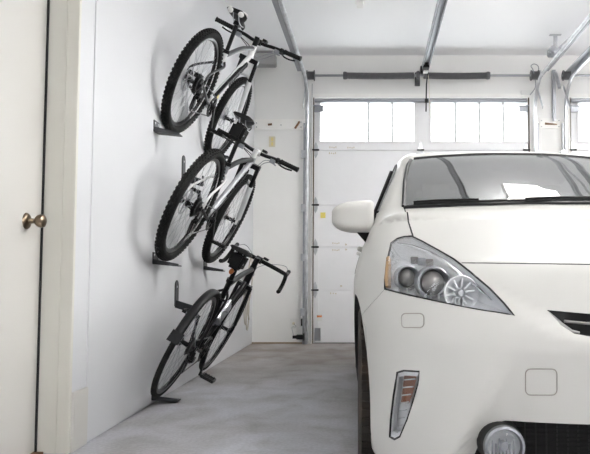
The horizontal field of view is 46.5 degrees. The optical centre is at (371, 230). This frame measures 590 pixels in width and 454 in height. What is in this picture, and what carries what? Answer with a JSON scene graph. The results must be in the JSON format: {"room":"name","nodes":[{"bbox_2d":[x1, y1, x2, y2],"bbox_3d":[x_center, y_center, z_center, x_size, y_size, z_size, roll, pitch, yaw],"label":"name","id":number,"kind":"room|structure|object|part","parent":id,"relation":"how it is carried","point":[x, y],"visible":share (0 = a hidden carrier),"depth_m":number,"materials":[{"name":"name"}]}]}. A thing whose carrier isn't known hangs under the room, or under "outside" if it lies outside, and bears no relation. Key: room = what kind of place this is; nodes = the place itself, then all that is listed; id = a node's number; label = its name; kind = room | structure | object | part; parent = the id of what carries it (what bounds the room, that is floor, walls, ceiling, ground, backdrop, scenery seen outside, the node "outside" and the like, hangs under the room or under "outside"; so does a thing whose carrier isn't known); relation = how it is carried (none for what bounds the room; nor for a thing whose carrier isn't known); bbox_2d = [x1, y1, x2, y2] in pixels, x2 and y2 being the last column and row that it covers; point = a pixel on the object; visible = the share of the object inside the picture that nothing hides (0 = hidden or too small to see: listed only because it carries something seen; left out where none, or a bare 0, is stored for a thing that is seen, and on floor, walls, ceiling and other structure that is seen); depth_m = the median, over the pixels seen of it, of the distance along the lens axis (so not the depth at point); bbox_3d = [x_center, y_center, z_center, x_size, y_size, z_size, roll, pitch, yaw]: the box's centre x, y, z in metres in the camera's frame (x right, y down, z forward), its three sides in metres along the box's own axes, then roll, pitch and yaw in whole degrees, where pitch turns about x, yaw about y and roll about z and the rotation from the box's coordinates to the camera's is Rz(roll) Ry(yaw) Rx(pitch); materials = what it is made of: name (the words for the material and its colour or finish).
{"room":"garage","nodes":[
{"label":"garage","id":0,"kind":"room"},
{"bbox_2d":[72,0,250,441],"bbox_3d":[-1.494,-0.664,2.633,0.322,3.239,10.377,0,-3,0],"label":"wall","id":1,"kind":"structure","parent":0,"point":[88,6],"depth_m":3.15,"materials":[{"name":"paint"}]},
{"bbox_2d":[0,0,49,453],"bbox_3d":[-1.459,-0.656,2.609,0.132,3.219,0.937,0,-3,0],"label":"door","id":2,"kind":"structure","parent":1,"relation":"in","point":[24,24],"depth_m":2.86,"materials":[{"name":"white paint"}]},
{"bbox_3d":[-1.434,-0.041,2.903,0.082,0.072,0.072,0,-3,0],"label":"knob","id":3,"kind":"part","parent":2,"relation":"part of","materials":[{"name":"gold metal"}]},
{"bbox_2d":[37,0,81,453],"bbox_3d":[-1.400,-0.638,3.081,0.142,3.239,0.022,0,-3,0],"label":"trim","id":4,"kind":"structure","parent":1,"relation":"attached to","point":[64,49],"depth_m":3.04,"materials":[{"name":"paint"}]},
{"bbox_2d":[70,387,87,452],"bbox_3d":[-1.327,0.853,3.082,0.013,0.262,0.156,0,-3,0],"label":"baseboard","id":5,"kind":"structure","parent":1,"relation":"attached to","point":[79,404],"depth_m":3.07,"materials":[{"name":"white paint"}]},
{"bbox_2d":[152,252,181,266],"bbox_3d":[-1.252,0.176,4.157,0.151,0.088,0.101,0,-3,0],"label":"bracket","id":6,"kind":"object","parent":1,"relation":"attached to","point":[155,260],"visible":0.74,"depth_m":4.12,"materials":[{"name":"grey metal"}]},
{"bbox_3d":[-1.324,0.165,4.159,0.006,0.065,0.100,0,-3,0],"label":"wall plate","id":7,"kind":"part","parent":6,"relation":"part of","materials":[{"name":"grey metal"}]},
{"bbox_2d":[152,259,181,266],"bbox_3d":[-1.252,0.197,4.156,0.151,0.047,0.101,0,-3,0],"label":"tray","id":8,"kind":"object","parent":6,"relation":"on","point":[154,261],"depth_m":4.12,"materials":[{"name":"grey metal"}]},
{"bbox_2d":[155,111,298,262],"bbox_3d":[-0.910,-0.284,4.690,0.742,1.004,1.845,0,-3,0],"label":"bicycle","id":9,"kind":"object","parent":6,"relation":"on","point":[238,132],"visible":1,"depth_m":4.40,"materials":[{"name":"silver metal"}]},
{"bbox_3d":[-1.084,-0.063,4.361,0.018,0.226,0.554,26,-3,2],"label":"chain","id":10,"kind":"part","parent":9,"relation":"part of","materials":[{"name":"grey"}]},
{"bbox_3d":[-1.077,0.003,4.612,0.029,0.161,0.149,1,-4,-18],"label":"crank arm","id":11,"kind":"part","parent":9,"relation":"part of","materials":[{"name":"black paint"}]},
{"bbox_3d":[-0.999,-0.312,4.747,0.074,0.567,0.608,26,-3,2],"label":"frame","id":12,"kind":"part","parent":9,"relation":"part of","materials":[{"name":"silver metal"}]},
{"bbox_3d":[-1.025,-0.236,5.160,0.168,0.354,0.173,26,-3,2],"label":"fork leg","id":13,"kind":"part","parent":9,"relation":"part of","materials":[{"name":"white paint"}]},
{"bbox_3d":[-0.861,-0.572,5.048,0.048,0.084,0.126,26,-3,2],"label":"stem","id":14,"kind":"part","parent":9,"relation":"part of","materials":[{"name":"white paint"}]},
{"bbox_3d":[-0.661,-0.495,5.086,0.151,0.052,0.085,26,-3,2],"label":"brake lever","id":15,"kind":"part","parent":9,"relation":"part of","materials":[{"name":"black paint"}]},
{"bbox_2d":[153,120,182,136],"bbox_3d":[-1.252,-0.628,4.177,0.151,0.088,0.101,0,-3,0],"label":"bracket","id":16,"kind":"object","parent":1,"relation":"attached to","point":[160,131],"visible":1,"depth_m":4.15,"materials":[{"name":"grey metal"}]},
{"bbox_3d":[-1.324,-0.639,4.178,0.006,0.065,0.100,0,-3,0],"label":"wall plate","id":17,"kind":"part","parent":16,"relation":"part of","materials":[{"name":"grey metal"}]},
{"bbox_2d":[153,127,182,136],"bbox_3d":[-1.252,-0.607,4.175,0.151,0.047,0.101,0,-3,0],"label":"tray","id":18,"kind":"object","parent":16,"relation":"on","point":[160,131],"depth_m":4.15,"materials":[{"name":"grey metal"}]},
{"bbox_2d":[86,0,254,439],"bbox_3d":[-1.330,-0.504,5.431,0.006,3.227,4.372,0,-3,0],"label":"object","id":19,"kind":"structure","parent":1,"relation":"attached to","point":[136,170],"depth_m":3.93,"materials":[{"name":"paint"}]},
{"bbox_2d":[174,280,191,309],"bbox_3d":[-1.250,0.449,4.601,0.161,0.228,0.080,0,-3,5],"label":"bracket","id":20,"kind":"object","parent":1,"relation":"attached to","point":[178,304],"visible":0.77,"depth_m":4.57,"materials":[{"name":"grey metal"}]},
{"bbox_3d":[-1.324,0.423,4.609,0.006,0.175,0.080,0,-3,0],"label":"wall plate","id":21,"kind":"part","parent":20,"relation":"part of","materials":[{"name":"grey metal"}]},
{"bbox_3d":[-1.250,0.513,4.569,0.156,0.095,0.023,0,-3,5],"label":"arm","id":22,"kind":"part","parent":20,"relation":"part of","materials":[{"name":"grey metal"}]},
{"bbox_2d":[181,155,203,186],"bbox_3d":[-1.250,-0.417,4.772,0.161,0.228,0.080,0,-3,5],"label":"bracket","id":23,"kind":"object","parent":1,"relation":"attached to","point":[183,156],"visible":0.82,"depth_m":4.74,"materials":[{"name":"grey metal"}]},
{"bbox_3d":[-1.324,-0.443,4.780,0.006,0.175,0.080,0,-3,0],"label":"wall plate","id":24,"kind":"part","parent":23,"relation":"part of","materials":[{"name":"grey metal"}]},
{"bbox_3d":[-1.250,-0.352,4.739,0.156,0.095,0.023,0,-3,5],"label":"arm","id":25,"kind":"part","parent":23,"relation":"part of","materials":[{"name":"grey metal"}]},
{"bbox_2d":[203,262,224,271],"bbox_3d":[-1.252,0.282,5.402,0.151,0.088,0.101,0,-3,0],"label":"bracket","id":26,"kind":"object","parent":1,"relation":"attached to","point":[205,267],"visible":0.84,"depth_m":5.37,"materials":[{"name":"grey metal"}]},
{"bbox_2d":[203,266,224,271],"bbox_3d":[-1.252,0.303,5.401,0.151,0.047,0.101,0,-3,0],"label":"tray","id":27,"kind":"object","parent":26,"relation":"on","point":[204,267],"depth_m":5.36,"materials":[{"name":"grey metal"}]},
{"bbox_2d":[243,258,254,330],"bbox_3d":[-1.269,0.647,7.006,0.098,0.773,0.288,0,-3,-6],"label":"rope coil","id":28,"kind":"object","parent":1,"relation":"attached to","point":[250,260],"visible":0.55,"depth_m":6.96,"materials":[{"name":"beige"}]},
{"bbox_2d":[69,343,357,453],"bbox_3d":[1.950,1.030,2.582,7.700,0.150,10.877,0,-3,0],"label":"floor","id":29,"kind":"structure","parent":0,"point":[263,398],"depth_m":3.94,"materials":[{"name":"concrete"}]},
{"bbox_2d":[151,396,180,401],"bbox_3d":[-1.252,0.996,4.139,0.151,0.088,0.101,0,-3,0],"label":"bracket","id":30,"kind":"object","parent":29,"relation":"on","point":[160,398],"visible":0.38,"depth_m":4.10,"materials":[{"name":"grey metal"}]},
{"bbox_2d":[150,242,290,397],"bbox_3d":[-1.006,0.525,4.480,0.655,0.941,1.761,0,-3,8],"label":"bicycle","id":31,"kind":"object","parent":30,"relation":"on","point":[220,309],"visible":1,"depth_m":4.24,"materials":[{"name":"black paint"}]},
{"bbox_3d":[-1.143,0.637,4.379,0.039,0.196,0.075,28,-3,2],"label":"crank arm","id":32,"kind":"part","parent":31,"relation":"part of","materials":[{"name":"black paint"}]},
{"bbox_3d":[-1.076,0.755,4.199,0.018,0.226,0.566,28,-3,2],"label":"chain","id":33,"kind":"part","parent":31,"relation":"part of","materials":[{"name":"grey metal"}]},
{"bbox_3d":[-1.089,0.852,4.408,0.039,0.196,0.075,28,-3,2],"label":"crank arm","id":34,"kind":"part","parent":31,"relation":"part of","materials":[{"name":"black paint"}]},
{"bbox_2d":[214,299,231,324],"bbox_3d":[-1.003,0.542,4.555,0.072,0.176,0.181,28,-3,2],"label":"water bottle","id":35,"kind":"object","parent":31,"relation":"on","point":[227,307],"depth_m":4.53,"materials":[{"name":"silver metal"}]},
{"bbox_3d":[-0.982,0.504,4.569,0.074,0.616,0.647,28,-3,2],"label":"frame","id":36,"kind":"part","parent":31,"relation":"part of","materials":[{"name":"black paint"}]},
{"bbox_3d":[-0.824,0.223,4.867,0.048,0.084,0.135,28,-3,2],"label":"stem","id":37,"kind":"part","parent":31,"relation":"part of","materials":[{"name":"black paint"}]},
{"bbox_2d":[332,151,589,453],"bbox_3d":[0.822,0.270,4.135,1.984,1.559,4.614,0,-3,1],"label":"car","id":38,"kind":"object","parent":29,"relation":"on","point":[472,277],"visible":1,"depth_m":2.05,"materials":[{"name":"white paint"}]},
{"bbox_2d":[332,200,373,232],"bbox_3d":[-0.090,-0.065,3.162,0.198,0.152,0.161,0,-3,1],"label":"mirror","id":39,"kind":"object","parent":38,"relation":"attached to","point":[352,216],"depth_m":3.09,"materials":[{"name":"white paint"}]},
{"bbox_3d":[0.046,0.351,3.689,0.288,0.799,1.153,0,-3,-2],"label":"door","id":40,"kind":"part","parent":38,"relation":"part of","materials":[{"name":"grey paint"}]},
{"bbox_2d":[389,370,419,439],"bbox_3d":[0.101,0.531,2.077,0.096,0.234,0.198,0,-3,0],"label":"lamp","id":41,"kind":"object","parent":38,"relation":"attached to","point":[404,385],"depth_m":2.08,"materials":[{"name":"brown plastic"}]},
{"bbox_3d":[0.421,0.110,4.050,0.500,0.860,0.740,0,-3,-2],"label":"seat","id":42,"kind":"part","parent":38,"relation":"part of","materials":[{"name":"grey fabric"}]},
{"bbox_3d":[0.203,0.120,2.176,0.048,0.186,0.551,2,-4,-26],"label":"chrome blade","id":43,"kind":"part","parent":38,"relation":"part of","materials":[{"name":"white metal"}]},
{"bbox_3d":[0.255,0.181,1.984,0.023,0.022,0.035,0,-3,-2],"label":"bulb","id":44,"kind":"part","parent":38,"relation":"part of","materials":[{"name":"grey"}]},
{"bbox_2d":[405,205,589,264],"bbox_3d":[0.824,0.057,2.527,1.350,0.385,1.084,0,-3,-2],"label":"hood","id":45,"kind":"object","parent":38,"relation":"attached to","point":[437,234],"depth_m":2.37,"materials":[{"name":"white paint"}]},
{"bbox_2d":[477,421,524,453],"bbox_3d":[0.363,0.600,1.928,0.132,0.132,0.117,0,-3,0],"label":"fog lamp","id":46,"kind":"object","parent":38,"relation":"attached to","point":[498,437],"depth_m":1.90,"materials":[{"name":"white"}]},
{"bbox_3d":[1.141,0.112,4.070,0.500,0.860,0.740,0,-3,-2],"label":"seat","id":47,"kind":"part","parent":38,"relation":"part of","materials":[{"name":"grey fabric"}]},
{"bbox_2d":[517,422,589,453],"bbox_3d":[0.839,0.610,1.960,0.840,0.135,0.029,0,-3,-2],"label":"grille","id":48,"kind":"object","parent":38,"relation":"attached to","point":[524,423],"depth_m":1.95,"materials":[{"name":"black plastic"}]},
{"bbox_2d":[547,310,589,334],"bbox_3d":[0.841,0.259,1.893,0.710,0.076,0.061,0,-3,0],"label":"grille","id":49,"kind":"object","parent":38,"relation":"attached to","point":[559,322],"depth_m":1.88,"materials":[{"name":"black plastic"}]},
{"bbox_2d":[225,0,589,55],"bbox_3d":[1.950,-2.344,2.682,7.700,0.120,10.677,0,-3,0],"label":"ceiling","id":50,"kind":"structure","parent":0,"point":[319,27],"depth_m":6.82,"materials":[{"name":"white paint"}]},
{"bbox_2d":[355,0,364,7],"bbox_3d":[-0.109,-2.051,6.174,0.090,0.050,0.090,0,-3,0],"label":"socket","id":51,"kind":"object","parent":50,"relation":"attached to","point":[359,3],"visible":1,"depth_m":6.14,"materials":[{"name":"white plastic"}]},
{"bbox_2d":[420,0,447,111],"bbox_3d":[0.575,-1.814,4.301,0.280,0.745,6.776,0,-3,0],"label":"garage door opener","id":52,"kind":"object","parent":50,"relation":"hanging from","point":[441,4],"visible":1,"depth_m":6.45,"materials":[{"name":"silver metal"}]},
{"bbox_3d":[0.600,-1.518,7.433,0.040,0.407,0.174,0,-3,0],"label":"door arm","id":53,"kind":"part","parent":52,"relation":"part of","materials":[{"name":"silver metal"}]},
{"bbox_3d":[0.575,-1.968,4.292,0.074,0.105,6.040,0,-3,0],"label":"rail","id":54,"kind":"part","parent":52,"relation":"part of","materials":[{"name":"silver metal"}]},
{"bbox_3d":[0.575,-1.950,4.341,0.051,0.048,6.140,0,-3,0],"label":"drive chain","id":55,"kind":"part","parent":52,"relation":"part of","materials":[{"name":"grey metal"}]},
{"bbox_2d":[547,34,570,57],"bbox_3d":[1.986,-1.964,6.151,0.173,0.226,1.877,0,-3,-6],"label":"bracket","id":56,"kind":"object","parent":50,"relation":"attached to","point":[552,51],"visible":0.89,"depth_m":6.98,"materials":[{"name":"metal"}]},
{"bbox_2d":[251,56,589,343],"bbox_3d":[2.034,-0.364,7.692,7.333,3.239,0.160,0,-3,0],"label":"wall","id":57,"kind":"structure","parent":0,"point":[279,91],"depth_m":7.67,"materials":[{"name":"paint"}]},
{"bbox_2d":[254,53,276,67],"bbox_3d":[-1.195,-1.909,7.624,0.239,0.127,0.160,0,-3,0],"label":"junction box","id":58,"kind":"object","parent":57,"relation":"attached to","point":[270,62],"visible":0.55,"depth_m":7.55,"materials":[{"name":"grey"}]},
{"bbox_2d":[269,136,274,146],"bbox_3d":[-1.123,-1.000,7.645,0.072,0.119,0.010,0,-3,0],"label":"switch plate","id":59,"kind":"object","parent":57,"relation":"attached to","point":[271,138],"visible":1,"depth_m":7.64,"materials":[{"name":"beige plastic"}]},
{"bbox_2d":[252,342,301,343],"bbox_3d":[-1.041,1.241,7.511,0.572,0.014,0.012,0,-3,0],"label":"baseboard","id":60,"kind":"structure","parent":57,"relation":"attached to","point":[252,342],"depth_m":7.50,"materials":[{"name":"brown"}]},
{"bbox_2d":[255,119,304,129],"bbox_3d":[-1.028,-1.194,7.647,0.570,0.120,0.029,0,-3,0],"label":"board","id":61,"kind":"object","parent":57,"relation":"attached to","point":[260,124],"visible":0.97,"depth_m":7.64,"materials":[{"name":"white wood"}]},
{"bbox_2d":[272,0,311,343],"bbox_3d":[-0.735,-0.436,4.411,0.136,2.993,6.396,0,-3,0],"label":"door track","id":62,"kind":"object","parent":57,"relation":"attached to","point":[279,7],"visible":1,"depth_m":7.48,"materials":[{"name":"metal"}]},
{"bbox_2d":[292,324,303,340],"bbox_3d":[-0.810,1.110,7.442,0.141,0.178,0.155,0,-3,0],"label":"sensor","id":63,"kind":"object","parent":62,"relation":"attached to","point":[298,336],"visible":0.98,"depth_m":7.37,"materials":[{"name":"black plastic"}]},
{"bbox_2d":[290,319,297,328],"bbox_3d":[-0.867,1.031,7.524,0.084,0.116,0.010,0,-3,0],"label":"outlet plate","id":64,"kind":"object","parent":57,"relation":"attached to","point":[292,321],"visible":1,"depth_m":7.52,"materials":[{"name":"white plastic"}]},
{"bbox_2d":[310,94,531,343],"bbox_3d":[0.555,-0.141,7.617,2.480,2.808,0.097,0,-3,0],"label":"door","id":65,"kind":"structure","parent":57,"relation":"in","point":[342,171],"depth_m":7.65,"materials":[{"name":"paint"}]},
{"bbox_2d":[320,212,325,217],"bbox_3d":[-0.549,-0.172,7.612,0.056,0.062,0.002,0,-3,0],"label":"sticky note","id":66,"kind":"object","parent":65,"relation":"attached to","point":[322,214],"visible":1,"depth_m":7.61,"materials":[{"name":"yellow paper"}]},
{"bbox_2d":[306,64,542,94],"bbox_3d":[0.573,-1.682,7.597,2.659,0.358,0.183,0,-3,0],"label":"shaft","id":67,"kind":"object","parent":57,"relation":"attached to","point":[533,75],"visible":0.95,"depth_m":7.55,"materials":[{"name":"silver metal"}]},
{"bbox_3d":[0.512,-1.715,7.609,0.060,0.160,0.164,0,-3,0],"label":"bearing plate","id":68,"kind":"part","parent":67,"relation":"part of","materials":[{"name":"grey metal"}]},
{"bbox_2d":[521,90,531,94],"bbox_3d":[1.737,-1.553,7.663,0.118,0.052,0.040,0,-3,0],"label":"sensor box","id":69,"kind":"object","parent":57,"relation":"attached to","point":[523,92],"visible":0.95,"depth_m":7.64,"materials":[{"name":"white plastic"}]},
{"bbox_2d":[540,118,560,127],"bbox_3d":[2.009,-1.208,7.646,0.240,0.114,0.033,0,-3,0],"label":"board","id":70,"kind":"object","parent":57,"relation":"attached to","point":[544,122],"visible":1,"depth_m":7.64,"materials":[{"name":"white"}]},
{"bbox_2d":[551,70,561,120],"bbox_3d":[2.057,-1.524,7.574,0.053,0.580,0.214,0,-3,0],"label":"strap","id":71,"kind":"object","parent":57,"relation":"attached to","point":[554,76],"visible":1,"depth_m":7.63,"materials":[{"name":"grey"}]},
{"bbox_2d":[534,14,589,151],"bbox_3d":[1.855,-0.436,4.411,0.097,2.993,6.396,0,-3,0],"label":"door track","id":72,"kind":"object","parent":57,"relation":"attached to","point":[586,22],"visible":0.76,"depth_m":7.08,"materials":[{"name":"metal"}]},
{"bbox_2d":[559,46,589,195],"bbox_3d":[2.135,-0.436,4.411,0.097,2.993,6.396,0,-3,0],"label":"door track","id":73,"kind":"object","parent":57,"relation":"attached to","point":[584,57],"visible":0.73,"depth_m":7.53,"materials":[{"name":"metal"}]},
{"bbox_2d":[561,70,589,80],"bbox_3d":[3.435,-1.727,7.573,2.630,0.120,0.120,0,-3,0],"label":"shaft","id":74,"kind":"object","parent":57,"relation":"attached to","point":[565,75],"visible":0.87,"depth_m":7.56,"materials":[{"name":"silver metal"}]},
{"bbox_2d":[568,94,589,195],"bbox_3d":[3.428,-0.141,7.617,2.445,2.808,0.097,0,-3,0],"label":"door","id":75,"kind":"structure","parent":57,"relation":"in","point":[580,186],"depth_m":7.66,"materials":[{"name":"paint"}]},
{"bbox_3d":[-1.252,-0.639,5.604,0.151,0.088,0.101,0,-3,0],"label":"bracket","id":76,"kind":"object","parent":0,"visible":0},
{"bbox_2d":[160,6,301,152],"bbox_3d":[-0.945,-1.150,5.002,0.796,1.092,1.825,0,-3,0],"label":"bicycle","id":77,"kind":"object","parent":76,"relation":"on","point":[205,99],"visible":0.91,"depth_m":4.74,"materials":[{"name":"white paint"}]},
{"bbox_3d":[-1.155,-0.879,4.670,0.018,0.226,0.554,25,-3,1],"label":"chain","id":78,"kind":"part","parent":77,"relation":"part of","materials":[{"name":"grey metal"}]},
{"bbox_3d":[-1.151,-0.806,4.908,0.030,0.177,0.129,2,-4,-26],"label":"crank arm","id":79,"kind":"part","parent":77,"relation":"part of","materials":[{"name":"black paint"}]},
{"bbox_3d":[-0.958,-1.502,4.625,0.047,0.057,0.078,0,-3,-6],"label":"saddle panel","id":80,"kind":"part","parent":77,"relation":"part of","materials":[{"name":"white plastic"}]},
{"bbox_3d":[-1.055,-1.170,5.052,0.074,0.656,0.594,25,-3,1],"label":"frame","id":81,"kind":"part","parent":77,"relation":"part of","materials":[{"name":"white paint"}]},
{"bbox_3d":[-1.091,-1.070,5.463,0.168,0.392,0.186,25,-3,1],"label":"fork leg","id":82,"kind":"part","parent":77,"relation":"part of","materials":[{"name":"white paint"}]},
{"bbox_3d":[-0.873,-1.463,4.620,0.049,0.048,0.081,-1,-4,21],"label":"saddle panel","id":83,"kind":"part","parent":77,"relation":"part of","materials":[{"name":"white plastic"}]},
{"bbox_3d":[-0.902,-1.474,5.329,0.048,0.084,0.126,25,-3,1],"label":"stem","id":84,"kind":"part","parent":77,"relation":"part of","materials":[{"name":"black paint"}]},
{"bbox_3d":[-0.670,-1.386,5.367,0.151,0.052,0.085,25,-3,1],"label":"brake lever","id":85,"kind":"part","parent":77,"relation":"part of","materials":[{"name":"black paint"}]}
]}

